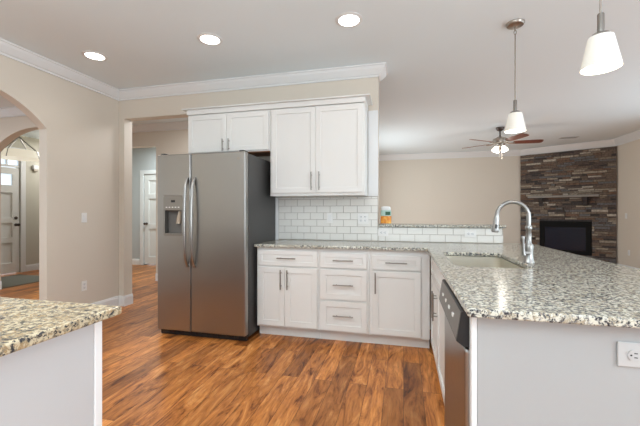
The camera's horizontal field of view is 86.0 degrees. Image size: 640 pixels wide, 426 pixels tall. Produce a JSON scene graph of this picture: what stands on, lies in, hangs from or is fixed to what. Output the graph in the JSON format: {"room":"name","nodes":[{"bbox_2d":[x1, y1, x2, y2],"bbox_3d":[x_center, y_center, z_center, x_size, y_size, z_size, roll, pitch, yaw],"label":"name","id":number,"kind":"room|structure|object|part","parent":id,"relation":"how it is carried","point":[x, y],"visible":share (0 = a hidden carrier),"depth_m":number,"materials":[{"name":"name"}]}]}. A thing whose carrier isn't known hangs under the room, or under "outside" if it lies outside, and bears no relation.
{"room":"kitchen","nodes":[
{"label":"kitchen","id":0,"kind":"room"},
{"bbox_2d":[0,116,38,280],"bbox_3d":[-5.009,-0.185,5.399,4.710,2.810,0.120,0,0,14],"label":"wall","id":1,"kind":"structure","parent":0,"point":[11,128],"depth_m":5.30,"materials":[{"name":"beige paint"}]},
{"bbox_2d":[0,107,25,117],"bbox_3d":[-4.991,-1.532,5.285,4.600,0.115,0.091,0,0,14],"label":"trim","id":2,"kind":"structure","parent":1,"relation":"attached to","point":[10,111],"depth_m":5.21,"materials":[{"name":"white paint"}]},
{"bbox_2d":[8,136,38,271],"bbox_3d":[-6.246,-0.185,6.936,0.120,2.810,2.280,0,0,14],"label":"wall","id":3,"kind":"structure","parent":0,"point":[32,177],"depth_m":7.26,"materials":[{"name":"beige paint"}]},
{"bbox_2d":[1,167,19,273],"bbox_3d":[-6.250,0.145,6.592,0.134,2.110,0.910,0,0,14],"label":"door","id":4,"kind":"structure","parent":3,"relation":"in","point":[10,224],"depth_m":6.89,"materials":[{"name":"white paint"}]},
{"bbox_3d":[-6.305,0.320,6.595,0.005,1.600,0.830,0,0,14],"label":"panel","id":5,"kind":"part","parent":4,"relation":"part of","materials":[{"name":"white paint"}]},
{"bbox_2d":[1,159,19,167],"bbox_3d":[-6.301,-1.079,6.604,0.050,0.298,0.926,0,0,14],"label":"window","id":6,"kind":"structure","parent":3,"relation":"in","point":[9,163],"depth_m":6.91,"materials":[{"name":"glass"}]},
{"bbox_3d":[-6.308,-1.080,6.606,0.005,0.280,0.890,0,0,14],"label":"pane","id":7,"kind":"part","parent":6,"relation":"part of","materials":[{"name":"clear glass"}]},
{"bbox_2d":[6,146,25,271],"bbox_3d":[-6.256,-0.052,6.593,0.019,2.545,1.120,0,0,14],"label":"trim","id":8,"kind":"structure","parent":3,"relation":"attached to","point":[22,163],"depth_m":7.07,"materials":[{"name":"white paint"}]},
{"bbox_2d":[26,263,38,271],"bbox_3d":[-5.578,1.153,7.478,0.919,0.134,0.909,0,0,14],"label":"baseboard","id":9,"kind":"structure","parent":3,"relation":"attached to","point":[31,267],"depth_m":7.26,"materials":[{"name":"white paint"}]},
{"bbox_2d":[32,165,38,171],"bbox_3d":[-6.066,-0.950,7.314,0.050,0.130,0.110,0,0,14],"label":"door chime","id":10,"kind":"object","parent":3,"relation":"attached to","point":[35,168],"visible":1,"depth_m":7.30,"materials":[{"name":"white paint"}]},
{"bbox_2d":[0,55,118,303],"bbox_3d":[-3.502,-0.185,1.247,0.105,2.810,6.765,0,0,14],"label":"wall","id":11,"kind":"structure","parent":0,"point":[78,126],"depth_m":3.89,"materials":[{"name":"beige paint"}]},
{"bbox_2d":[81,213,86,222],"bbox_3d":[-2.765,0.055,4.026,0.010,0.115,0.070,0,0,14],"label":"light switch","id":12,"kind":"object","parent":11,"relation":"attached to","point":[83,215],"visible":1,"depth_m":4.02,"materials":[{"name":"white plastic"}]},
{"bbox_2d":[81,280,86,290],"bbox_3d":[-2.765,0.855,4.026,0.009,0.115,0.070,0,0,14],"label":"electrical outlet","id":13,"kind":"object","parent":11,"relation":"attached to","point":[83,283],"visible":1,"depth_m":4.02,"materials":[{"name":"white plastic"}]},
{"bbox_2d":[91,294,132,305],"bbox_3d":[-2.743,1.153,4.122,0.122,0.134,1.103,0,0,19],"label":"baseboard","id":14,"kind":"structure","parent":11,"relation":"attached to","point":[119,300],"depth_m":4.48,"materials":[{"name":"white paint"}]},
{"bbox_2d":[0,38,387,100],"bbox_3d":[-1.739,-1.532,0.934,3.466,0.115,6.992,0,0,14],"label":"trim","id":15,"kind":"structure","parent":11,"relation":"attached to","point":[8,49],"depth_m":3.91,"materials":[{"name":"white paint"}]},
{"bbox_2d":[132,147,155,264],"bbox_3d":[-3.319,-0.185,7.921,3.000,2.810,0.120,0,0,14],"label":"wall","id":16,"kind":"structure","parent":0,"point":[142,158],"depth_m":8.10,"materials":[{"name":"grey paint"}]},
{"bbox_2d":[132,259,139,264],"bbox_3d":[-4.516,1.153,8.142,0.570,0.134,0.015,0,0,14],"label":"baseboard","id":17,"kind":"structure","parent":16,"relation":"attached to","point":[134,261],"depth_m":8.10,"materials":[{"name":"white paint"}]},
{"bbox_2d":[140,170,155,264],"bbox_3d":[-3.739,0.110,7.951,1.010,2.220,0.019,0,0,14],"label":"trim","id":18,"kind":"structure","parent":16,"relation":"attached to","point":[142,172],"depth_m":8.05,"materials":[{"name":"white paint"}]},
{"bbox_2d":[143,174,155,263],"bbox_3d":[-3.741,0.147,7.944,0.820,2.105,0.134,0,0,14],"label":"door","id":19,"kind":"structure","parent":16,"relation":"in","point":[149,223],"depth_m":8.05,"materials":[{"name":"white paint"}]},
{"bbox_2d":[132,129,187,272],"bbox_3d":[-1.840,-0.185,5.965,4.600,2.810,0.120,0,0,14],"label":"wall","id":20,"kind":"structure","parent":0,"point":[170,142],"depth_m":6.16,"materials":[{"name":"beige paint"}]},
{"bbox_2d":[132,121,187,132],"bbox_3d":[-1.904,-1.529,5.871,4.480,0.120,0.091,0,0,14],"label":"trim","id":21,"kind":"structure","parent":20,"relation":"attached to","point":[181,125],"depth_m":6.09,"materials":[{"name":"white paint"}]},
{"bbox_2d":[0,264,444,425],"bbox_3d":[-0.799,1.280,3.900,13.800,0.120,13.600,0,0,14],"label":"floor","id":22,"kind":"structure","parent":0,"point":[151,377],"depth_m":2.53,"materials":[{"name":"brown wood"}]},
{"bbox_2d":[1,274,38,288],"bbox_3d":[-5.521,1.212,6.131,1.070,0.013,1.000,0,0,14],"label":"door mat","id":23,"kind":"object","parent":22,"relation":"on","point":[14,280],"visible":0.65,"depth_m":6.13,"materials":[{"name":"grey fabric"}]},
{"bbox_2d":[0,321,101,425],"bbox_3d":[-1.865,0.778,0.568,2.004,0.882,1.600,0,0,14],"label":"kitchen island","id":24,"kind":"object","parent":22,"relation":"on","point":[57,381],"visible":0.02,"depth_m":0.96,"materials":[{"name":"grey paint"}]},
{"bbox_2d":[0,297,120,356],"bbox_3d":[-1.870,0.321,0.572,2.095,0.029,1.665,0,0,14],"label":"island countertop","id":25,"kind":"structure","parent":24,"relation":"on","point":[24,323],"depth_m":1.00,"materials":[{"name":"beige stone"}]},
{"bbox_3d":[-0.713,0.778,1.096,0.016,0.882,0.028,0,0,14],"label":"corner trim","id":26,"kind":"part","parent":24,"relation":"part of","materials":[{"name":"white paint"}]},
{"bbox_2d":[158,150,274,340],"bbox_3d":[-1.079,0.310,3.665,0.958,1.811,0.860,0,0,14],"label":"refrigerator","id":27,"kind":"object","parent":22,"relation":"on","point":[214,208],"visible":0.99,"depth_m":3.32,"materials":[{"name":"grey metal"}]},
{"bbox_3d":[-1.439,0.290,3.423,0.374,1.740,0.070,0,0,14],"label":"freezer door","id":28,"kind":"part","parent":27,"relation":"part of","materials":[{"name":"silver metal"}]},
{"bbox_3d":[-1.300,0.090,3.317,0.031,0.881,0.080,0,0,14],"label":"door handle","id":29,"kind":"part","parent":27,"relation":"part of","materials":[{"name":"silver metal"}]},
{"bbox_3d":[-1.226,0.090,3.300,0.031,0.881,0.080,0,0,14],"label":"door handle","id":30,"kind":"part","parent":27,"relation":"part of","materials":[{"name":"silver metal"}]},
{"bbox_3d":[-0.970,0.290,3.309,0.578,1.740,0.070,0,0,14],"label":"door","id":31,"kind":"part","parent":27,"relation":"part of","materials":[{"name":"silver metal"}]},
{"bbox_2d":[257,247,320,338],"bbox_3d":[-0.256,0.778,3.602,0.634,0.882,0.640,0,0,14],"label":"base cabinet","id":32,"kind":"object","parent":22,"relation":"on","point":[287,278],"visible":0.96,"depth_m":3.33,"materials":[{"name":"white paint"}]},
{"bbox_3d":[-0.478,0.816,3.373,0.276,0.572,0.018,0,0,14],"label":"cabinet door","id":33,"kind":"part","parent":32,"relation":"part of","materials":[{"name":"white paint"}]},
{"bbox_3d":[-0.319,0.440,3.334,0.603,0.150,0.018,0,0,14],"label":"drawer","id":34,"kind":"part","parent":32,"relation":"part of","materials":[{"name":"white paint"}]},
{"bbox_3d":[-0.183,0.816,3.301,0.324,0.572,0.018,0,0,14],"label":"cabinet door","id":35,"kind":"part","parent":32,"relation":"part of","materials":[{"name":"white paint"}]},
{"bbox_2d":[319,249,369,342],"bbox_3d":[0.286,0.778,3.470,0.477,0.882,0.640,0,0,14],"label":"base cabinet","id":36,"kind":"object","parent":22,"relation":"on","point":[344,274],"visible":0.92,"depth_m":3.20,"materials":[{"name":"white paint"}]},
{"bbox_3d":[0.220,0.966,3.203,0.437,0.278,0.018,0,0,14],"label":"drawer","id":37,"kind":"part","parent":36,"relation":"part of","materials":[{"name":"white paint"}]},
{"bbox_3d":[0.220,0.671,3.203,0.437,0.282,0.018,0,0,14],"label":"drawer","id":38,"kind":"part","parent":36,"relation":"part of","materials":[{"name":"white paint"}]},
{"bbox_3d":[0.220,0.445,3.203,0.437,0.140,0.018,0,0,14],"label":"drawer","id":39,"kind":"part","parent":36,"relation":"part of","materials":[{"name":"white paint"}]},
{"bbox_2d":[370,250,429,347],"bbox_3d":[0.776,0.778,3.351,0.528,0.882,0.640,0,0,14],"label":"base cabinet","id":40,"kind":"object","parent":22,"relation":"on","point":[399,280],"visible":0.94,"depth_m":3.09,"materials":[{"name":"white paint"}]},
{"bbox_3d":[0.686,0.450,3.090,0.428,0.130,0.018,0,0,14],"label":"drawer","id":41,"kind":"part","parent":40,"relation":"part of","materials":[{"name":"white paint"}]},
{"bbox_3d":[0.686,0.819,3.090,0.428,0.577,0.018,0,0,14],"label":"cabinet door","id":42,"kind":"part","parent":40,"relation":"part of","materials":[{"name":"white paint"}]},
{"bbox_2d":[439,279,469,425],"bbox_3d":[0.850,0.779,1.399,0.636,0.880,0.596,0,0,14],"label":"dishwasher","id":43,"kind":"object","parent":22,"relation":"on","point":[457,322],"visible":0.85,"depth_m":1.33,"materials":[{"name":"silver metal"}]},
{"bbox_3d":[0.577,0.400,1.465,0.074,0.121,0.596,0,0,14],"label":"control panel","id":44,"kind":"part","parent":43,"relation":"part of","materials":[{"name":"black plastic"}]},
{"bbox_3d":[0.590,0.784,1.462,0.048,0.632,0.596,0,0,14],"label":"door","id":45,"kind":"part","parent":43,"relation":"part of","materials":[{"name":"silver metal"}]},
{"bbox_2d":[431,256,483,405],"bbox_3d":[1.098,0.778,2.310,0.654,0.882,1.270,0,0,14],"label":"base cabinet","id":46,"kind":"object","parent":22,"relation":"on","point":[437,312],"visible":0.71,"depth_m":2.37,"materials":[{"name":"white paint"}]},
{"bbox_3d":[0.815,0.655,2.455,0.036,0.190,0.012,0,0,14],"label":"pull handle","id":47,"kind":"part","parent":46,"relation":"part of","materials":[{"name":"silver metal"}]},
{"bbox_3d":[0.897,0.819,2.680,0.018,0.577,0.547,0,0,14],"label":"cabinet door","id":48,"kind":"part","parent":46,"relation":"part of","materials":[{"name":"white paint"}]},
{"bbox_3d":[0.797,0.655,2.382,0.036,0.190,0.012,0,0,14],"label":"pull handle","id":49,"kind":"part","parent":46,"relation":"part of","materials":[{"name":"silver metal"}]},
{"bbox_3d":[0.820,0.440,2.363,0.018,0.150,1.200,0,0,14],"label":"drawer","id":50,"kind":"part","parent":46,"relation":"part of","materials":[{"name":"white paint"}]},
{"bbox_3d":[0.754,0.819,2.095,0.018,0.577,0.648,0,0,14],"label":"cabinet door","id":51,"kind":"part","parent":46,"relation":"part of","materials":[{"name":"white paint"}]},
{"bbox_2d":[254,239,639,328],"bbox_3d":[0.507,0.321,2.460,2.670,0.029,2.660,0,0,14],"label":"countertop","id":52,"kind":"structure","parent":46,"relation":"on","point":[560,286],"depth_m":1.49,"materials":[{"name":"grey stone"}]},
{"bbox_2d":[446,256,525,268],"bbox_3d":[1.077,0.437,2.295,0.445,0.201,0.778,0,0,14],"label":"sink","id":53,"kind":"object","parent":52,"relation":"in","point":[469,261],"visible":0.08,"depth_m":2.63,"materials":[{"name":"beige ceramic"}]},
{"bbox_2d":[491,200,534,262],"bbox_3d":[1.197,0.112,2.131,0.242,0.387,0.074,0,0,14],"label":"faucet","id":54,"kind":"object","parent":52,"relation":"on","point":[527,248],"visible":1,"depth_m":2.11,"materials":[{"name":"grey metal"}]},
{"bbox_3d":[1.199,-0.001,2.137,0.206,0.162,0.025,0,0,14],"label":"spout","id":55,"kind":"part","parent":54,"relation":"part of","materials":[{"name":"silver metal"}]},
{"bbox_3d":[1.255,0.201,2.096,0.057,0.117,0.022,0,0,-9],"label":"lever","id":56,"kind":"part","parent":54,"relation":"part of","materials":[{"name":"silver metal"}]},
{"bbox_2d":[470,317,639,425],"bbox_3d":[1.196,0.778,2.260,0.818,0.882,2.510,0,0,14],"label":"peninsula panel","id":57,"kind":"object","parent":22,"relation":"on","point":[523,373],"visible":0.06,"depth_m":1.08,"materials":[{"name":"grey paint"}]},
{"bbox_3d":[0.514,0.778,1.152,0.018,0.882,0.034,0,0,14],"label":"corner trim","id":58,"kind":"part","parent":57,"relation":"part of","materials":[{"name":"white paint"}]},
{"bbox_2d":[520,146,616,263],"bbox_3d":[5.688,-0.113,7.988,1.839,2.664,0.199,0,0,43],"label":"fireplace","id":59,"kind":"object","parent":22,"relation":"on","point":[570,197],"visible":0.88,"depth_m":7.90,"materials":[{"name":"brown stone"}]},
{"bbox_2d":[528,194,599,197],"bbox_3d":[5.635,-0.387,7.996,1.360,0.050,0.138,0,0,43],"label":"mantel shelf","id":60,"kind":"object","parent":59,"relation":"attached to","point":[529,195],"depth_m":7.98,"materials":[{"name":"brown stone"}]},
{"bbox_3d":[5.728,0.585,8.034,0.875,0.610,0.010,0,0,43],"label":"firebox glass","id":61,"kind":"part","parent":59,"relation":"part of","materials":[{"name":"black glass"}]},
{"bbox_3d":[5.726,0.575,8.031,0.989,0.762,0.045,0,0,43],"label":"firebox frame","id":62,"kind":"part","parent":59,"relation":"part of","materials":[{"name":"black metal"}]},
{"bbox_2d":[119,77,502,328],"bbox_3d":[-0.447,-0.185,4.048,4.715,2.810,0.146,0,0,14],"label":"wall","id":63,"kind":"structure","parent":0,"point":[170,107],"depth_m":3.92,"materials":[{"name":"beige paint"}]},
{"bbox_2d":[188,110,269,156],"bbox_3d":[-0.991,-0.885,3.917,0.997,0.449,0.347,0,0,14],"label":"upper cabinet","id":64,"kind":"object","parent":63,"relation":"attached to","point":[249,131],"visible":0.88,"depth_m":3.78,"materials":[{"name":"white paint"}]},
{"bbox_3d":[-1.264,-0.888,3.851,0.478,0.417,0.018,0,0,14],"label":"cabinet door","id":65,"kind":"part","parent":64,"relation":"part of","materials":[{"name":"white paint"}]},
{"bbox_3d":[-0.789,-0.888,3.735,0.492,0.417,0.018,0,0,14],"label":"cabinet door","id":66,"kind":"part","parent":64,"relation":"part of","materials":[{"name":"white paint"}]},
{"bbox_3d":[-0.990,-0.665,3.938,0.989,0.008,0.280,0,0,14],"label":"panel","id":67,"kind":"part","parent":64,"relation":"part of","materials":[{"name":"brown wood"}]},
{"bbox_2d":[181,93,372,115],"bbox_3d":[-0.498,-1.144,3.794,2.116,0.066,0.348,0,0,14],"label":"trim","id":68,"kind":"structure","parent":64,"relation":"on","point":[359,98],"depth_m":3.62,"materials":[{"name":"white paint"}]},
{"bbox_2d":[275,197,278,239],"bbox_3d":[-0.508,0.520,3.991,0.054,1.400,0.014,0,0,14],"label":"trim","id":69,"kind":"structure","parent":63,"relation":"attached to","point":[277,198],"depth_m":3.98,"materials":[{"name":"white paint"}]},
{"bbox_2d":[270,102,367,196],"bbox_3d":[-0.013,-0.645,3.679,1.010,0.929,0.347,0,0,14],"label":"upper cabinet","id":70,"kind":"object","parent":63,"relation":"attached to","point":[316,151],"visible":1,"depth_m":3.54,"materials":[{"name":"white paint"}]},
{"bbox_3d":[-0.280,-0.655,3.611,0.486,0.890,0.018,0,0,14],"label":"cabinet door","id":71,"kind":"part","parent":70,"relation":"part of","materials":[{"name":"white paint"}]},
{"bbox_3d":[-0.089,-0.330,3.537,0.012,0.190,0.036,0,0,14],"label":"pull handle","id":72,"kind":"part","parent":70,"relation":"part of","materials":[{"name":"silver metal"}]},
{"bbox_3d":[-0.008,-0.185,3.702,1.010,0.008,0.294,0,0,14],"label":"rail","id":73,"kind":"part","parent":70,"relation":"part of","materials":[{"name":"white paint"}]},
{"bbox_3d":[0.193,-0.655,3.496,0.484,0.890,0.018,0,0,14],"label":"cabinet door","id":74,"kind":"part","parent":70,"relation":"part of","materials":[{"name":"white paint"}]},
{"bbox_2d":[327,213,332,222],"bbox_3d":[0.108,0.055,3.832,0.070,0.115,0.010,0,0,14],"label":"light switch","id":75,"kind":"object","parent":63,"relation":"attached to","point":[329,215],"visible":1,"depth_m":3.83,"materials":[{"name":"white plastic"}]},
{"bbox_2d":[358,213,367,223],"bbox_3d":[0.470,0.062,3.744,0.118,0.115,0.009,0,0,14],"label":"electrical outlet","id":76,"kind":"object","parent":63,"relation":"attached to","point":[362,217],"visible":1,"depth_m":3.74,"materials":[{"name":"white plastic"}]},
{"bbox_2d":[368,110,377,195],"bbox_3d":[0.577,-0.646,3.724,0.106,0.928,0.018,0,0,14],"label":"trim","id":77,"kind":"structure","parent":63,"relation":"attached to","point":[372,115],"depth_m":3.71,"materials":[{"name":"white paint"}]},
{"bbox_2d":[378,229,387,235],"bbox_3d":[0.678,0.212,3.693,0.110,0.075,0.009,0,0,14],"label":"electrical outlet","id":78,"kind":"object","parent":63,"relation":"attached to","point":[381,232],"visible":1,"depth_m":3.69,"materials":[{"name":"white plastic"}]},
{"bbox_2d":[378,223,505,227],"bbox_3d":[1.266,0.136,3.679,1.251,0.029,0.292,0,0,14],"label":"countertop","id":79,"kind":"structure","parent":63,"relation":"on","point":[380,224],"depth_m":3.57,"materials":[{"name":"stone"}]},
{"bbox_2d":[381,206,390,223],"bbox_3d":[0.724,0.024,3.765,0.115,0.194,0.094,0,0,14],"label":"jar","id":80,"kind":"object","parent":79,"relation":"on","point":[385,210],"visible":0.98,"depth_m":3.72,"materials":[{"name":"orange plastic"}]},
{"bbox_3d":[0.724,-0.051,3.766,0.100,0.044,0.080,0,0,14],"label":"lid","id":81,"kind":"part","parent":80,"relation":"part of","materials":[{"name":"white paint"}]},
{"bbox_2d":[465,230,475,237],"bbox_3d":[1.529,0.212,3.486,0.110,0.075,0.009,0,0,14],"label":"electrical outlet","id":82,"kind":"object","parent":63,"relation":"attached to","point":[468,233],"visible":1,"depth_m":3.48,"materials":[{"name":"white plastic"}]},
{"bbox_2d":[0,0,639,154],"bbox_3d":[-0.799,-1.650,3.900,13.800,0.120,13.600,0,0,14],"label":"ceiling","id":83,"kind":"structure","parent":0,"point":[449,81],"depth_m":3.40,"materials":[{"name":"white paint"}]},
{"bbox_2d":[1,137,38,161],"bbox_3d":[-5.631,-1.300,6.415,0.670,0.578,0.670,0,0,14],"label":"pendant chandelier","id":84,"kind":"object","parent":83,"relation":"hanging from","point":[8,153],"visible":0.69,"depth_m":6.31,"materials":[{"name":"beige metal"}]},
{"bbox_3d":[-5.631,-1.087,6.415,0.670,0.145,0.670,0,0,14],"label":"lamp shade","id":85,"kind":"part","parent":84,"relation":"part of","materials":[{"name":"beige glass"}]},
{"bbox_2d":[1,156,38,160],"bbox_3d":[-5.631,-1.024,6.415,0.656,0.007,0.652,0,0,14],"label":"diffuser","id":86,"kind":"object","parent":84,"relation":"attached to","point":[18,158],"depth_m":6.43,"materials":[{"name":"beige glass"}]},
{"bbox_2d":[82,50,107,60],"bbox_3d":[-2.274,-1.585,3.467,0.224,0.008,0.224,0,0,14],"label":"recessed light","id":87,"kind":"object","parent":83,"relation":"in","point":[93,55],"visible":1,"depth_m":3.45,"materials":[{"name":"white paint"}]},
{"bbox_2d":[197,33,222,45],"bbox_3d":[-1.006,-1.585,3.137,0.224,0.008,0.224,0,0,14],"label":"recessed light","id":88,"kind":"object","parent":83,"relation":"in","point":[205,38],"visible":1,"depth_m":3.13,"materials":[{"name":"white paint"}]},
{"bbox_2d":[335,12,362,27],"bbox_3d":[0.238,-1.585,2.824,0.224,0.008,0.224,0,0,14],"label":"recessed light","id":89,"kind":"object","parent":83,"relation":"in","point":[347,19],"visible":1,"depth_m":2.81,"materials":[{"name":"white paint"}]},
{"bbox_2d":[462,127,543,157],"bbox_3d":[3.404,-1.292,6.373,1.329,0.594,1.375,0,0,14],"label":"ceiling fan","id":90,"kind":"object","parent":83,"relation":"hanging from","point":[500,141],"visible":1,"depth_m":6.29,"materials":[{"name":"brown wood"}]},
{"bbox_3d":[3.243,-1.182,6.354,0.117,0.115,0.120,0,0,14],"label":"lamp shade","id":91,"kind":"part","parent":90,"relation":"part of","materials":[{"name":"white glass"}]},
{"bbox_3d":[3.349,-1.323,6.383,0.260,0.195,0.260,0,0,14],"label":"motor","id":92,"kind":"part","parent":90,"relation":"part of","materials":[{"name":"silver metal"}]},
{"bbox_3d":[3.379,-1.182,6.277,0.121,0.116,0.117,0,0,14],"label":"lamp shade","id":93,"kind":"part","parent":90,"relation":"part of","materials":[{"name":"white glass"}]},
{"bbox_3d":[3.393,-1.306,5.916,0.140,0.039,0.500,0,0,-5],"label":"blade","id":94,"kind":"part","parent":90,"relation":"part of","materials":[{"name":"brown wood"}]},
{"bbox_3d":[3.808,-1.306,6.284,0.501,0.039,0.140,0,0,14],"label":"blade","id":95,"kind":"part","parent":90,"relation":"part of","materials":[{"name":"brown wood"}]},
{"bbox_2d":[504,18,525,132],"bbox_3d":[1.635,-1.137,2.874,0.162,0.904,0.162,0,0,14],"label":"pendant light","id":96,"kind":"object","parent":83,"relation":"hanging from","point":[515,123],"visible":1,"depth_m":2.85,"materials":[{"name":"white glass"}]},
{"bbox_3d":[1.635,-1.199,2.874,0.010,0.538,0.010,0,0,14],"label":"rod","id":97,"kind":"part","parent":96,"relation":"part of","materials":[{"name":"silver metal"}]},
{"bbox_3d":[1.635,-0.759,2.874,0.162,0.148,0.162,0,0,14],"label":"lamp shade","id":98,"kind":"part","parent":96,"relation":"part of","materials":[{"name":"white glass"}]},
{"bbox_2d":[559,136,578,138],"bbox_3d":[5.239,-1.586,7.225,0.320,0.008,0.160,0,0,14],"label":"ceiling vent","id":99,"kind":"object","parent":83,"relation":"in","point":[575,136],"visible":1,"depth_m":7.21,"materials":[{"name":"grey metal"}]},
{"bbox_2d":[579,0,623,74],"bbox_3d":[1.331,-1.137,1.626,0.162,0.904,0.162,0,0,14],"label":"pendant light","id":100,"kind":"object","parent":83,"relation":"hanging from","point":[602,54],"visible":1,"depth_m":1.60,"materials":[{"name":"white glass"}]},
{"bbox_3d":[1.331,-1.199,1.626,0.010,0.538,0.010,0,0,14],"label":"rod","id":101,"kind":"part","parent":100,"relation":"part of","materials":[{"name":"silver metal"}]},
{"bbox_3d":[1.331,-0.759,1.626,0.162,0.148,0.162,0,0,14],"label":"lamp shade","id":102,"kind":"part","parent":100,"relation":"part of","materials":[{"name":"white glass"}]},
{"bbox_2d":[379,156,520,242],"bbox_3d":[3.202,-0.185,9.214,3.900,2.810,0.120,0,0,14],"label":"wall","id":103,"kind":"structure","parent":0,"point":[447,190],"depth_m":9.07,"materials":[{"name":"beige paint"}]},
{"bbox_2d":[379,130,639,160],"bbox_3d":[3.531,-1.519,6.910,5.388,0.140,4.199,0,0,14],"label":"trim","id":104,"kind":"structure","parent":103,"relation":"attached to","point":[633,136],"depth_m":8.58,"materials":[{"name":"white paint"}]},
{"bbox_2d":[617,341,639,367],"bbox_3d":[0.957,0.425,1.021,0.122,0.074,0.009,0,0,14],"label":"electrical outlet","id":105,"kind":"object","parent":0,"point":[628,353],"visible":1,"depth_m":1.03,"materials":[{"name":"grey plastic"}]},
{"bbox_2d":[628,350,639,360],"bbox_3d":[0.937,0.425,1.023,0.033,0.033,0.004,0,0,14],"label":"socket","id":106,"kind":"object","parent":105,"relation":"attached to","point":[633,355],"depth_m":1.02,"materials":[{"name":"white plastic"}]},
{"bbox_2d":[617,139,639,267],"bbox_3d":[6.189,-0.185,6.181,0.120,2.810,2.540,0,0,14],"label":"wall","id":107,"kind":"structure","parent":0,"point":[628,154],"depth_m":7.05,"materials":[{"name":"beige paint"}]}
]}

